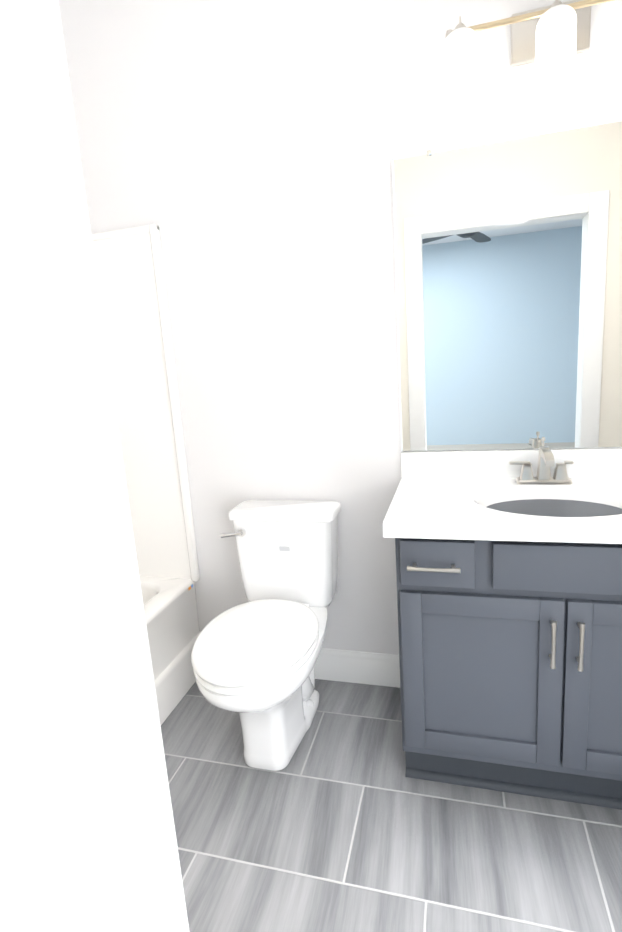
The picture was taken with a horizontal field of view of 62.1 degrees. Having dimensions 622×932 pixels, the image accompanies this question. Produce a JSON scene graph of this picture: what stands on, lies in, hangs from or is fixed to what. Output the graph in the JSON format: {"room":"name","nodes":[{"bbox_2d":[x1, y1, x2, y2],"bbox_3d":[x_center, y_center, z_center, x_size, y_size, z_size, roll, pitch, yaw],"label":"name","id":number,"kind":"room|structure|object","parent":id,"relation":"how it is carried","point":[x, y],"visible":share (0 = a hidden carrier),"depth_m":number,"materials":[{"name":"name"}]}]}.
{"room":"bathroom","nodes":[
{"label":"bathroom","id":0,"kind":"room"},
{"bbox_2d":[58,0,621,654],"bbox_3d":[0.273,-0.458,1.849,3.120,2.700,0.120,-1,12,16],"label":"wall","id":1,"kind":"structure","parent":0,"point":[240,152],"depth_m":1.83,"materials":[{"name":"white paint"}]},
{"bbox_2d":[315,648,399,687],"bbox_3d":[-0.021,0.814,2.141,0.886,0.135,0.014,-1,12,16],"label":"baseboard","id":2,"kind":"structure","parent":1,"relation":"attached to","point":[371,668],"depth_m":2.06,"materials":[{"name":"white paint"}]},
{"bbox_2d":[392,119,621,450],"bbox_3d":[0.738,-0.533,1.633,0.926,0.970,0.010,-1,12,16],"label":"mirror","id":3,"kind":"object","parent":1,"relation":"attached to","point":[508,262],"visible":0.98,"depth_m":1.66,"materials":[{"name":"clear mirror"}]},
{"bbox_2d":[442,0,614,119],"bbox_3d":[0.672,-1.164,1.430,0.596,0.266,0.164,-1,12,16],"label":"sconce","id":4,"kind":"object","parent":1,"relation":"attached to","point":[552,41],"visible":1,"depth_m":1.43,"materials":[{"name":"white glass"}]},
{"bbox_2d":[161,679,621,931],"bbox_3d":[0.082,1.091,1.332,3.240,0.100,1.840,-1,12,16],"label":"floor","id":5,"kind":"structure","parent":0,"point":[340,822],"depth_m":1.40,"materials":[{"name":"tile"}]},
{"bbox_2d":[91,224,200,724],"bbox_3d":[-1.067,0.164,1.449,0.740,1.819,1.596,-1,12,16],"label":"bathtub","id":6,"kind":"object","parent":5,"relation":"on","point":[129,263],"visible":0.23,"depth_m":2.06,"materials":[{"name":"white plastic"}]},
{"bbox_2d":[191,500,340,770],"bbox_3d":[-0.151,0.580,1.746,0.417,0.767,0.710,-1,12,16],"label":"toilet","id":7,"kind":"object","parent":5,"relation":"on","point":[254,660],"visible":1,"depth_m":1.72,"materials":[{"name":"white ceramic"}]},
{"bbox_2d":[383,437,621,809],"bbox_3d":[0.725,0.439,1.561,0.922,0.998,0.555,-1,12,16],"label":"bathroom vanity","id":8,"kind":"object","parent":5,"relation":"on","point":[509,580],"visible":0.98,"depth_m":1.40,"materials":[{"name":"grey paint"}]},
{"bbox_3d":[-0.237,-0.100,0.246,3.000,2.700,0.120,-1,12,16],"label":"wall","id":9,"kind":"structure","parent":0,"visible":0},
{"bbox_2d":[0,0,189,931],"bbox_3d":[0.322,0.188,0.153,1.120,2.100,0.156,-1,12,16],"label":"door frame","id":10,"kind":"structure","parent":9,"relation":"attached to","point":[88,841],"depth_m":0.26,"materials":[{"name":"white paint"}]}
]}

